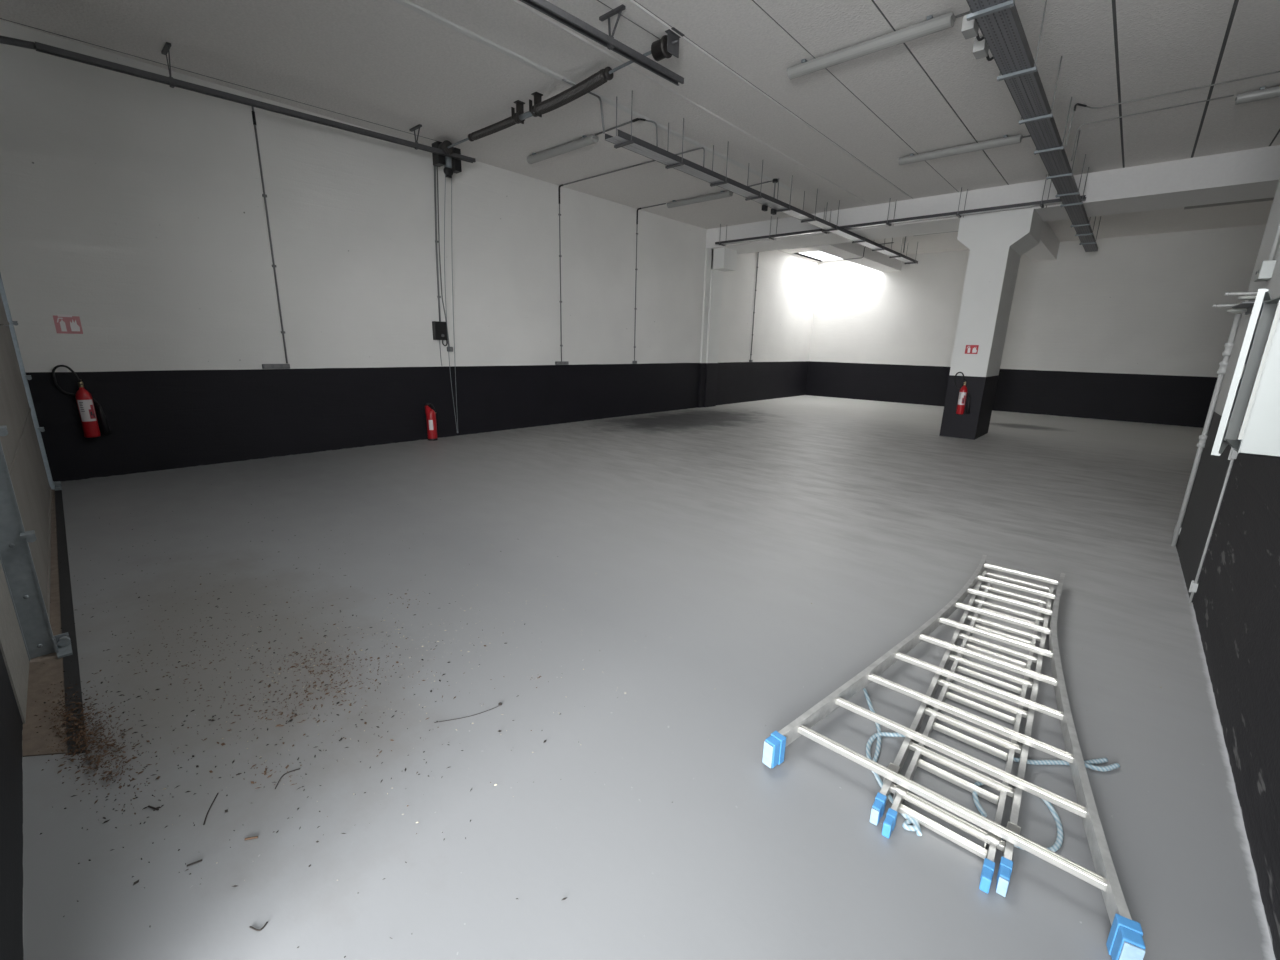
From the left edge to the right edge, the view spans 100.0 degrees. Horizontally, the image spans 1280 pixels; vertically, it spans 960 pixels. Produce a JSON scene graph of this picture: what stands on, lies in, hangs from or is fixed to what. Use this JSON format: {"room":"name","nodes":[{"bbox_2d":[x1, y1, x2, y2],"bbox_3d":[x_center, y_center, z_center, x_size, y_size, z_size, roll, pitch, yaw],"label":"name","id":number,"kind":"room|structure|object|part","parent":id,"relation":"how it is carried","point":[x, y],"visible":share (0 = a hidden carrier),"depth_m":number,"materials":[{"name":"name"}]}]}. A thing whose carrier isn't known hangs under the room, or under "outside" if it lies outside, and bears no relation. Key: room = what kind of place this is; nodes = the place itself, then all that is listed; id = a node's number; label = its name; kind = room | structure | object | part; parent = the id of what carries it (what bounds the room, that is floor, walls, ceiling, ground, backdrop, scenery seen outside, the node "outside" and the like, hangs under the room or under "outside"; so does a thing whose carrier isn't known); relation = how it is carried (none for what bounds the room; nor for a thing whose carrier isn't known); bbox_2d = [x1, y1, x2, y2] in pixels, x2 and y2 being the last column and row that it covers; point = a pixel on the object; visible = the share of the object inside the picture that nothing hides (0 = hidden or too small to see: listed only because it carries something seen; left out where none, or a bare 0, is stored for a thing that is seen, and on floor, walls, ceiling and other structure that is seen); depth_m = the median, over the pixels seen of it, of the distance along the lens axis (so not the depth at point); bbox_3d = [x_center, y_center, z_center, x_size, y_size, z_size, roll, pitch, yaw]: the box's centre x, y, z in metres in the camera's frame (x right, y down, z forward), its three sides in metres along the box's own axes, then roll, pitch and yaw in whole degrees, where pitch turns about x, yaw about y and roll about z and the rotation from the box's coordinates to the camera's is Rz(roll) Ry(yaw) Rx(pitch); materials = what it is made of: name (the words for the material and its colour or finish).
{"room":"empty warehouse","nodes":[
{"label":"empty warehouse","id":0,"kind":"room"},
{"bbox_2d":[0,649,23,959],"bbox_3d":[-3.076,-1.202,2.060,8.780,4.283,0.474,14,19,40],"label":"wall","id":1,"kind":"structure","parent":0,"point":[11,724],"depth_m":1.59,"materials":[{"name":"black paint"}]},
{"bbox_2d":[0,561,29,723],"bbox_3d":[-2.705,0.373,2.237,0.610,1.160,0.008,14,19,42],"label":"trim","id":2,"kind":"structure","parent":1,"relation":"attached to","point":[12,646],"depth_m":2.30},
{"bbox_2d":[22,489,67,756],"bbox_3d":[-4.069,0.574,3.679,5.141,0.004,0.137,14,19,41],"label":"threshold","id":3,"kind":"object","parent":1,"relation":"in","point":[45,670],"depth_m":2.37,"materials":[{"name":"concrete"}]},
{"bbox_2d":[0,0,684,660],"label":"garage door","id":4,"kind":"structure","parent":1,"relation":"in","point":[26,482],"depth_m":4.29,"materials":[{"name":"metal"}]},
{"bbox_3d":[-4.142,-3.878,6.180,0.282,0.816,4.930,14,19,40],"label":"horizontal rail","id":5,"kind":"part","parent":4,"relation":"part of","materials":[{"name":"metal"}]},
{"bbox_3d":[-1.238,-3.151,3.567,0.186,0.814,5.015,14,19,40],"label":"horizontal rail","id":6,"kind":"part","parent":4,"relation":"part of","materials":[{"name":"metal"}]},
{"bbox_3d":[0.309,-3.953,4.863,0.130,0.163,0.160,14,19,40],"label":"bearing plate","id":7,"kind":"part","parent":4,"relation":"part of","materials":[{"name":"metal"}]},
{"bbox_2d":[0,20,817,481],"bbox_3d":[-0.438,-3.788,11.350,0.200,4.883,18.328,14,19,40],"label":"wall","id":8,"kind":"structure","parent":0,"point":[132,207],"depth_m":7.01,"materials":[{"name":"white paint"}]},
{"bbox_2d":[53,314,82,333],"bbox_3d":[-5.882,-1.603,5.520,0.004,0.189,0.190,14,19,40],"label":"fire sign","id":9,"kind":"object","parent":8,"relation":"attached to","point":[66,324],"visible":1,"depth_m":5.52,"materials":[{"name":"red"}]},
{"bbox_2d":[52,365,110,437],"bbox_3d":[-5.856,-0.823,5.635,0.171,0.757,0.338,14,19,40],"label":"fire extinguisher","id":10,"kind":"object","parent":8,"relation":"attached to","point":[84,400],"visible":1,"depth_m":5.65,"materials":[{"name":"red paint"}]},
{"bbox_2d":[88,409,95,418],"bbox_3d":[-5.788,-0.698,5.671,0.025,0.100,0.040,14,19,40],"label":"print","id":11,"kind":"object","parent":10,"relation":"attached to","point":[91,412],"depth_m":5.67,"materials":[{"name":"red"}]},
{"bbox_2d":[251,106,287,362],"bbox_3d":[-4.569,-2.951,6.640,0.034,2.950,0.044,14,19,40],"label":"conduit","id":12,"kind":"object","parent":8,"relation":"attached to","point":[264,195],"visible":0.99,"depth_m":6.60,"materials":[{"name":"grey plastic"}]},
{"bbox_2d":[262,364,289,368],"bbox_3d":[-4.680,-1.463,6.906,0.056,0.060,0.300,14,19,40],"label":"strip","id":13,"kind":"object","parent":8,"relation":"attached to","point":[264,366],"visible":1,"depth_m":6.88,"materials":[{"name":"grey plastic"}]},
{"bbox_2d":[434,166,440,321],"bbox_3d":[-3.084,-3.601,8.170,0.032,2.291,0.108,14,19,40],"label":"conduit","id":14,"kind":"object","parent":8,"relation":"attached to","point":[436,241],"visible":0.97,"depth_m":8.15,"materials":[{"name":"grey plastic"}]},
{"bbox_2d":[432,321,447,365],"bbox_3d":[-3.125,-2.143,8.461,0.120,0.680,0.220,14,19,40],"label":"control box","id":15,"kind":"object","parent":8,"relation":"attached to","point":[439,329],"visible":0.98,"depth_m":8.38,"materials":[{"name":"black plastic"}]},
{"bbox_3d":[-3.103,-2.388,8.370,0.006,0.100,0.150,14,19,40],"label":"plate","id":16,"kind":"part","parent":15,"relation":"part of","materials":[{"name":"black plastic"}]},
{"bbox_2d":[437,167,449,346],"bbox_3d":[-3.053,-3.426,8.258,0.018,2.671,0.088,14,19,40],"label":"conduit","id":17,"kind":"object","parent":8,"relation":"attached to","point":[437,167],"visible":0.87,"depth_m":8.20,"materials":[{"name":"grey plastic"}]},
{"bbox_2d":[555,361,568,364],"bbox_3d":[-1.505,-2.255,10.349,0.056,0.060,0.300,14,19,40],"label":"strip","id":18,"kind":"object","parent":8,"relation":"attached to","point":[556,362],"visible":1,"depth_m":10.32,"materials":[{"name":"grey plastic"}]},
{"bbox_2d":[558,147,704,360],"bbox_3d":[-0.304,-3.494,8.956,3.193,3.087,0.044,14,19,40],"label":"conduit","id":19,"kind":"object","parent":8,"relation":"attached to","point":[559,214],"visible":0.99,"depth_m":9.58,"materials":[{"name":"grey plastic"}]},
{"bbox_2d":[634,203,665,360],"bbox_3d":[0.186,-4.059,11.244,0.772,3.087,0.044,14,19,40],"label":"conduit","id":20,"kind":"object","parent":8,"relation":"attached to","point":[635,308],"visible":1,"depth_m":11.37,"materials":[{"name":"grey plastic"}]},
{"bbox_2d":[698,248,736,407],"bbox_3d":[1.957,-3.780,13.634,0.420,3.860,0.760,14,19,40],"label":"pillar","id":21,"kind":"structure","parent":8,"relation":"attached to","point":[718,261],"depth_m":13.59,"materials":[{"name":"white paint"}]},
{"bbox_2d":[750,252,758,359],"bbox_3d":[3.222,-4.893,15.082,0.029,3.030,0.044,14,19,40],"label":"conduit","id":22,"kind":"object","parent":8,"relation":"attached to","point":[758,252],"visible":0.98,"depth_m":15.08,"materials":[{"name":"grey plastic"}]},
{"bbox_2d":[0,0,1279,261],"bbox_3d":[4.295,-4.497,6.819,12.420,0.120,18.328,14,19,40],"label":"ceiling","id":23,"kind":"structure","parent":0,"point":[387,63],"depth_m":5.72,"materials":[{"name":"paint"}]},
{"bbox_2d":[527,135,598,163],"bbox_3d":[-1.138,-4.728,7.689,1.460,0.105,0.140,14,19,40],"label":"lamp","id":24,"kind":"object","parent":23,"relation":"attached to","point":[585,141],"visible":1,"depth_m":7.59,"materials":[{"name":"grey plastic"}]},
{"bbox_2d":[562,79,604,133],"bbox_3d":[-0.615,-4.132,5.944,0.084,0.385,0.572,14,19,40],"label":"conduit","id":25,"kind":"object","parent":23,"relation":"attached to","point":[564,80],"visible":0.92,"depth_m":6.12,"materials":[{"name":"grey plastic"}]},
{"bbox_2d":[392,0,793,190],"bbox_3d":[-0.504,-4.359,6.086,0.110,0.011,9.600,14,19,40],"label":"trim","id":26,"kind":"structure","parent":23,"relation":"attached to","point":[406,3],"depth_m":5.52,"materials":[{"name":"white"}]},
{"bbox_2d":[595,118,657,146],"bbox_3d":[-0.238,-4.378,6.944,0.967,0.388,0.232,9,16,28],"label":"conduit","id":27,"kind":"object","parent":23,"relation":"attached to","point":[636,119],"visible":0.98,"depth_m":6.80,"materials":[{"name":"grey plastic"}]},
{"bbox_2d":[513,0,865,201],"bbox_3d":[0.570,-4.354,6.165,0.006,0.011,11.150,14,19,40],"label":"trim","id":28,"kind":"structure","parent":23,"relation":"attached to","point":[513,0],"depth_m":5.75,"materials":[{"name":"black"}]},
{"bbox_2d":[667,191,732,207],"bbox_3d":[1.102,-5.287,10.117,1.460,0.105,0.140,14,19,40],"label":"lamp","id":29,"kind":"object","parent":23,"relation":"attached to","point":[723,194],"visible":0.95,"depth_m":10.04,"materials":[{"name":"grey"}]},
{"bbox_2d":[605,91,917,263],"bbox_3d":[3.468,-4.998,10.056,0.270,0.528,11.320,14,19,40],"label":"cable tray","id":30,"kind":"object","parent":23,"relation":"hanging from","point":[625,140],"visible":0.98,"depth_m":7.74,"materials":[{"name":"grey metal"}]},
{"bbox_3d":[-0.271,-4.109,6.176,0.010,0.528,0.011,14,19,40],"label":"threaded rod","id":31,"kind":"part","parent":30,"relation":"part of","materials":[{"name":"grey metal"}]},
{"bbox_3d":[-0.093,-4.066,6.022,0.010,0.528,0.011,14,19,40],"label":"threaded rod","id":32,"kind":"part","parent":30,"relation":"part of","materials":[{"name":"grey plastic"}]},
{"bbox_3d":[0.536,-4.222,6.703,0.010,0.528,0.011,14,19,40],"label":"threaded rod","id":33,"kind":"part","parent":30,"relation":"part of","materials":[{"name":"grey plastic"}]},
{"bbox_3d":[1.204,-4.389,7.428,0.010,0.528,0.011,14,19,40],"label":"threaded rod","id":34,"kind":"part","parent":30,"relation":"part of","materials":[{"name":"grey plastic"}]},
{"bbox_2d":[762,205,767,210],"bbox_3d":[2.036,-4.468,8.753,0.060,0.142,0.100,14,19,40],"label":"box","id":35,"kind":"object","parent":30,"relation":"attached to","point":[764,207],"visible":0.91,"depth_m":8.73,"materials":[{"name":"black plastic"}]},
{"bbox_2d":[771,209,776,214],"bbox_3d":[2.237,-4.519,8.970,0.060,0.142,0.100,14,19,40],"label":"box","id":36,"kind":"object","parent":30,"relation":"attached to","point":[773,211],"visible":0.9,"depth_m":8.95,"materials":[{"name":"black plastic"}]},
{"bbox_2d":[748,180,775,197],"bbox_3d":[1.949,-4.910,9.352,0.022,0.422,0.946,-11,19,-41],"label":"conduit","id":37,"kind":"object","parent":23,"relation":"attached to","point":[772,180],"visible":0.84,"depth_m":9.06,"materials":[{"name":"grey plastic"}]},
{"bbox_2d":[629,0,911,197],"bbox_3d":[1.120,-4.221,5.689,0.012,0.011,11.150,14,19,40],"label":"trim","id":38,"kind":"structure","parent":23,"relation":"attached to","point":[633,2],"depth_m":5.69,"materials":[{"name":"white metal"}]},
{"bbox_2d":[794,251,842,261],"bbox_3d":[5.931,-7.044,15.896,2.020,0.700,2.000,14,19,40],"label":"ceiling light","id":39,"kind":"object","parent":23,"relation":"attached to","point":[819,255],"depth_m":16.53,"materials":[{"name":"paint"}]},
{"bbox_3d":[5.925,-6.753,15.969,1.900,0.020,1.880,14,19,40],"label":"pane","id":40,"kind":"part","parent":39,"relation":"part of","materials":[{"name":"white plastic"}]},
{"bbox_2d":[752,0,954,188],"bbox_3d":[3.024,-4.437,6.642,0.012,0.026,7.750,14,19,40],"label":"trim","id":41,"kind":"structure","parent":23,"relation":"attached to","point":[752,0],"depth_m":5.61,"materials":[{"name":"grey"}]},
{"bbox_2d":[787,12,955,79],"bbox_3d":[2.051,-3.957,4.925,1.480,0.105,0.140,14,19,40],"label":"lamp","id":42,"kind":"object","parent":23,"relation":"attached to","point":[932,25],"visible":1,"depth_m":4.82,"materials":[{"name":"grey plastic"}]},
{"bbox_2d":[715,174,1085,245],"bbox_3d":[4.316,-5.092,10.356,6.760,0.453,0.210,14,19,40],"label":"cable tray","id":43,"kind":"object","parent":23,"relation":"hanging from","point":[1043,203],"visible":0.89,"depth_m":9.74,"materials":[{"name":"grey metal"}]},
{"bbox_3d":[4.268,-4.917,10.349,6.760,0.050,0.013,14,19,40],"label":"rail","id":44,"kind":"part","parent":43,"relation":"part of","materials":[{"name":"grey metal"}]},
{"bbox_3d":[4.357,-4.939,10.445,6.760,0.050,0.013,14,19,40],"label":"rail","id":45,"kind":"part","parent":43,"relation":"part of","materials":[{"name":"grey metal"}]},
{"bbox_2d":[871,0,1008,184],"bbox_3d":[3.574,-4.304,6.165,0.016,0.026,7.750,14,19,40],"label":"trim","id":46,"kind":"structure","parent":23,"relation":"attached to","point":[875,4],"depth_m":5.60,"materials":[{"name":"grey"}]},
{"bbox_2d":[898,134,1022,164],"bbox_3d":[4.337,-4.514,7.351,1.490,0.105,0.140,14,19,40],"label":"lamp","id":47,"kind":"object","parent":23,"relation":"attached to","point":[1015,139],"visible":1,"depth_m":7.27,"materials":[{"name":"grey"}]},
{"bbox_2d":[955,11,971,17],"bbox_3d":[2.785,-3.646,4.415,0.400,0.422,0.020,14,19,40],"label":"conduit","id":48,"kind":"object","parent":23,"relation":"attached to","point":[965,13],"visible":0.08,"depth_m":4.45,"materials":[{"name":"grey plastic"}]},
{"bbox_2d":[706,145,1279,271],"bbox_3d":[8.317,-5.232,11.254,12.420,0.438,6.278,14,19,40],"label":"beam","id":49,"kind":"structure","parent":23,"relation":"attached to","point":[1251,174],"depth_m":8.91,"materials":[{"name":"paint"}]},
{"bbox_2d":[843,242,893,259],"bbox_3d":[5.750,-5.789,13.593,1.252,0.309,0.048,15,19,42],"label":"conduit","id":50,"kind":"object","parent":49,"relation":"attached to","point":[891,242],"visible":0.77,"depth_m":13.64,"materials":[{"name":"grey plastic"}]},
{"bbox_2d":[966,0,1100,251],"bbox_3d":[5.323,-4.130,6.765,0.270,0.518,14.300,14,19,40],"label":"cable tray","id":51,"kind":"object","parent":23,"relation":"hanging from","point":[999,23],"visible":0.99,"depth_m":4.83,"materials":[{"name":"metal"}]},
{"bbox_2d":[961,14,983,40],"bbox_3d":[2.444,-3.300,3.930,0.258,0.110,0.105,-9,17,-35],"label":"junction box","id":52,"kind":"object","parent":51,"relation":"attached to","point":[970,28],"visible":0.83,"depth_m":3.87,"materials":[{"name":"grey"}]},
{"bbox_2d":[973,35,993,60],"bbox_3d":[2.691,-3.361,4.198,0.258,0.110,0.105,-9,17,-35],"label":"junction box","id":53,"kind":"object","parent":51,"relation":"attached to","point":[980,48],"visible":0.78,"depth_m":4.14,"materials":[{"name":"grey"}]},
{"bbox_3d":[3.199,-3.557,4.289,0.010,0.518,0.011,14,19,40],"label":"threaded rod","id":54,"kind":"part","parent":51,"relation":"part of","materials":[{"name":"grey metal"}]},
{"bbox_3d":[5.390,-3.924,6.750,0.013,0.065,14.300,14,19,40],"label":"rail","id":55,"kind":"part","parent":51,"relation":"part of","materials":[{"name":"metal"}]},
{"bbox_3d":[3.975,-3.750,5.129,0.010,0.518,0.011,14,19,40],"label":"threaded rod","id":56,"kind":"part","parent":51,"relation":"part of","materials":[{"name":"grey metal"}]},
{"bbox_3d":[4.710,-3.934,5.926,0.010,0.518,0.011,14,19,40],"label":"threaded rod","id":57,"kind":"part","parent":51,"relation":"part of","materials":[{"name":"grey metal"}]},
{"bbox_3d":[5.512,-4.134,6.796,0.010,0.518,0.011,14,19,40],"label":"threaded rod","id":58,"kind":"part","parent":51,"relation":"part of","materials":[{"name":"grey metal"}]},
{"bbox_3d":[6.248,-4.317,7.593,0.010,0.518,0.011,14,19,40],"label":"threaded rod","id":59,"kind":"part","parent":51,"relation":"part of","materials":[{"name":"grey metal"}]},
{"bbox_3d":[6.716,-4.434,8.101,0.010,0.518,0.011,14,19,40],"label":"threaded rod","id":60,"kind":"part","parent":51,"relation":"part of","materials":[{"name":"grey metal"}]},
{"bbox_2d":[1112,0,1124,167],"bbox_3d":[3.251,-3.692,3.706,0.024,0.026,11.950,14,19,40],"label":"trim","id":61,"kind":"structure","parent":23,"relation":"attached to","point":[1113,1],"depth_m":5.30,"materials":[{"name":"grey"}]},
{"bbox_2d":[1071,95,1233,160],"bbox_3d":[5.834,-4.029,6.185,1.307,0.398,0.014,13,19,40],"label":"conduit","id":62,"kind":"object","parent":23,"relation":"attached to","point":[1230,95],"visible":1,"depth_m":6.19,"materials":[{"name":"grey"}]},
{"bbox_2d":[1065,71,1279,145],"bbox_3d":[6.312,-3.757,5.188,3.446,0.421,0.274,11,17,34],"label":"conduit","id":63,"kind":"object","parent":23,"relation":"attached to","point":[1076,104],"visible":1,"depth_m":5.77,"materials":[{"name":"grey"}]},
{"bbox_2d":[1191,0,1238,157],"bbox_3d":[3.790,-3.562,3.239,0.026,0.026,11.950,14,19,40],"label":"trim","id":64,"kind":"structure","parent":23,"relation":"attached to","point":[1235,4],"depth_m":5.19,"materials":[{"name":"grey"}]},
{"bbox_2d":[1184,197,1273,208],"bbox_3d":[10.506,-4.868,9.333,1.500,0.105,0.140,14,19,40],"label":"lamp","id":65,"kind":"object","parent":23,"relation":"attached to","point":[1263,199],"visible":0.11,"depth_m":9.43,"materials":[{"name":"grey"}]},
{"bbox_2d":[1235,86,1279,104],"bbox_3d":[6.899,-3.921,5.235,1.500,0.105,0.140,14,19,40],"label":"lamp","id":66,"kind":"object","parent":23,"relation":"attached to","point":[1262,93],"visible":1,"depth_m":5.58,"materials":[{"name":"grey"}]},
{"bbox_2d":[1269,129,1279,145],"bbox_3d":[4.333,-3.431,2.768,0.020,0.026,11.950,14,19,40],"label":"trim","id":67,"kind":"structure","parent":23,"relation":"attached to","point":[1279,129],"depth_m":6.82,"materials":[{"name":"grey"}]},
{"bbox_2d":[23,395,1274,959],"bbox_3d":[2.957,0.118,6.564,12.820,0.200,22.428,14,19,40],"label":"floor","id":68,"kind":"structure","parent":0,"point":[856,510],"depth_m":2.38,"materials":[{"name":"grey paint"}]},
{"bbox_2d":[54,489,86,754],"bbox_3d":[-4.004,0.562,3.726,5.171,0.007,0.051,14,19,41],"label":"strip","id":69,"kind":"object","parent":68,"relation":"on","point":[71,662],"visible":0.79,"depth_m":2.88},
{"bbox_2d":[187,859,201,866],"bbox_3d":[-1.344,1.155,1.620,0.036,0.004,0.005,-7,17,-31],"label":"twig","id":70,"kind":"object","parent":68,"relation":"on","point":[201,859],"visible":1,"depth_m":1.62,"materials":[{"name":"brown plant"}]},
{"bbox_2d":[203,793,217,824],"bbox_3d":[-1.447,1.106,1.807,0.009,0.004,0.134,-4,15,-21],"label":"twig","id":71,"kind":"object","parent":68,"relation":"on","point":[217,793],"visible":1,"depth_m":1.80,"materials":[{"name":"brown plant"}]},
{"bbox_2d":[244,836,257,839],"bbox_3d":[-1.234,1.137,1.703,0.036,0.006,0.006,-2,15,-14],"label":"twig","id":72,"kind":"object","parent":68,"relation":"on","point":[254,837],"visible":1,"depth_m":1.70,"materials":[{"name":"brown wood"}]},
{"bbox_2d":[249,922,267,930],"bbox_3d":[-1.031,1.207,1.447,0.043,0.004,0.022,-3,15,-17],"label":"twig","id":73,"kind":"object","parent":68,"relation":"on","point":[251,927],"visible":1,"depth_m":1.44,"materials":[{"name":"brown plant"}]},
{"bbox_2d":[34,565,540,833],"bbox_3d":[-2.004,0.866,2.680,3.270,0.018,1.722,5,14,13],"label":"leaf litter","id":74,"kind":"object","parent":68,"relation":"on","point":[90,732],"visible":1,"depth_m":2.16,"materials":[{"name":"brown plant"}]},
{"bbox_2d":[275,768,299,788],"bbox_3d":[-1.285,1.076,1.943,0.033,0.003,0.101,6,15,17],"label":"twig","id":75,"kind":"object","parent":68,"relation":"on","point":[299,768],"visible":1,"depth_m":1.95,"materials":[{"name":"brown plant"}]},
{"bbox_2d":[36,480,672,957],"bbox_3d":[-1.995,0.641,3.574,7.078,0.017,2.750,14,19,40],"label":"crumbs","id":76,"kind":"object","parent":68,"relation":"on","point":[317,841],"visible":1,"depth_m":2.17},
{"bbox_2d":[425,403,437,440],"bbox_3d":[-3.304,-0.926,8.506,0.150,0.590,0.151,1,14,-1],"label":"fire extinguisher","id":77,"kind":"object","parent":68,"relation":"on","point":[430,413],"visible":1,"depth_m":8.46,"materials":[{"name":"red paint"}]},
{"bbox_2d":[434,702,501,722],"bbox_3d":[-0.729,0.999,2.293,0.282,0.011,0.027,-6,16,-27],"label":"twig","id":78,"kind":"object","parent":68,"relation":"on","point":[500,703],"visible":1,"depth_m":2.29,"materials":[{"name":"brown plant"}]},
{"bbox_2d":[70,573,1161,824],"bbox_3d":[-0.264,0.821,3.020,4.754,0.016,4.086,14,19,40],"label":"husk","id":79,"kind":"object","parent":68,"relation":"on","point":[557,573],"visible":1,"depth_m":2.60,"materials":[{"name":"brown plant"}]},
{"bbox_2d":[762,555,1144,959],"bbox_3d":[1.806,0.898,2.715,1.068,0.120,2.831,14,19,40],"label":"ladder","id":80,"kind":"object","parent":68,"relation":"on","point":[1125,941],"visible":1,"depth_m":2.10,"materials":[{"name":"metal"}]},
{"bbox_2d":[939,208,1042,439],"bbox_3d":[6.384,-2.759,9.993,1.060,3.860,1.220,14,19,40],"label":"concrete column","id":81,"kind":"structure","parent":68,"relation":"on","point":[996,242],"depth_m":9.51,"materials":[{"name":"white paint"}]},
{"bbox_2d":[954,372,969,413],"bbox_3d":[5.866,-1.580,9.778,0.338,0.757,0.171,14,19,40],"label":"fire extinguisher","id":82,"kind":"object","parent":81,"relation":"attached to","point":[963,392],"visible":1,"depth_m":9.76,"materials":[{"name":"red paint"}]},
{"bbox_2d":[965,345,978,353],"bbox_3d":[5.955,-2.344,9.638,0.200,0.155,0.004,14,19,40],"label":"fire sign","id":83,"kind":"object","parent":81,"relation":"attached to","point":[970,349],"visible":1,"depth_m":9.64,"materials":[{"name":"red plastic"}]},
{"bbox_2d":[805,224,1266,427],"bbox_3d":[10.446,-4.199,13.998,12.820,4.883,0.200,14,19,40],"label":"wall","id":84,"kind":"structure","parent":0,"point":[1130,329],"depth_m":13.57,"materials":[{"name":"white paint"}]},
{"bbox_2d":[1176,179,1279,601],"bbox_3d":[5.559,-1.054,2.281,3.855,4.283,1.450,14,19,40],"label":"wall pier","id":85,"kind":"object","parent":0,"point":[1212,470],"visible":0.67,"depth_m":3.86,"materials":[{"name":"paint"}]},
{"bbox_2d":[1170,314,1240,546],"bbox_3d":[4.542,-0.350,4.314,0.067,1.880,0.056,14,19,40],"label":"pipe","id":86,"kind":"object","parent":85,"relation":"attached to","point":[1228,346],"visible":0.87,"depth_m":4.29,"materials":[{"name":"grey metal"}]},
{"bbox_2d":[1188,447,1237,602],"bbox_3d":[3.604,0.194,3.357,0.032,1.250,0.040,14,19,40],"label":"pipe","id":87,"kind":"object","parent":85,"relation":"attached to","point":[1233,453],"visible":0.87,"depth_m":3.37,"materials":[{"name":"grey metal"}]},
{"bbox_2d":[1213,292,1256,314],"bbox_3d":[4.143,-1.219,3.715,0.217,0.119,0.571,14,19,40],"label":"rod bracket","id":88,"kind":"object","parent":85,"relation":"attached to","point":[1251,297],"visible":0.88,"depth_m":3.67,"materials":[{"name":"grey metal"}]},
{"bbox_3d":[4.289,-1.266,3.893,0.187,0.017,0.023,14,19,40],"label":"rod","id":89,"kind":"part","parent":88,"relation":"part of","materials":[{"name":"grey metal"}]},
{"bbox_3d":[4.006,-1.231,3.542,0.202,0.017,0.023,14,19,40],"label":"rod","id":90,"kind":"part","parent":88,"relation":"part of","materials":[{"name":"grey metal"}]},
{"bbox_3d":[4.177,-1.206,3.686,0.105,0.110,0.570,14,19,40],"label":"mounting plate","id":91,"kind":"part","parent":88,"relation":"part of","materials":[{"name":"grey metal"}]},
{"bbox_2d":[1254,221,1279,281],"bbox_3d":[4.059,-1.905,3.337,0.066,1.250,0.180,14,19,40],"label":"junction box","id":92,"kind":"object","parent":85,"relation":"attached to","point":[1264,272],"visible":0.98,"depth_m":3.41,"materials":[{"name":"white plastic"}]},
{"bbox_2d":[1192,453,1279,959],"bbox_3d":[1.920,-0.805,0.955,0.200,4.283,5.420,14,19,40],"label":"wall","id":93,"kind":"structure","parent":0,"point":[1236,602],"depth_m":2.24,"materials":[{"name":"black paint"}]},
{"bbox_2d":[1211,289,1279,457],"bbox_3d":[2.398,-0.390,2.003,0.290,0.589,0.440,14,19,40],"label":"window","id":94,"kind":"structure","parent":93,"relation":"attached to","point":[1250,419],"depth_m":1.93,"materials":[{"name":"white"}]},
{"bbox_3d":[2.318,-0.408,2.077,0.439,0.577,0.003,-10,18,-39],"label":"door","id":95,"kind":"part","parent":94,"relation":"part of","materials":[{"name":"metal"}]}
]}

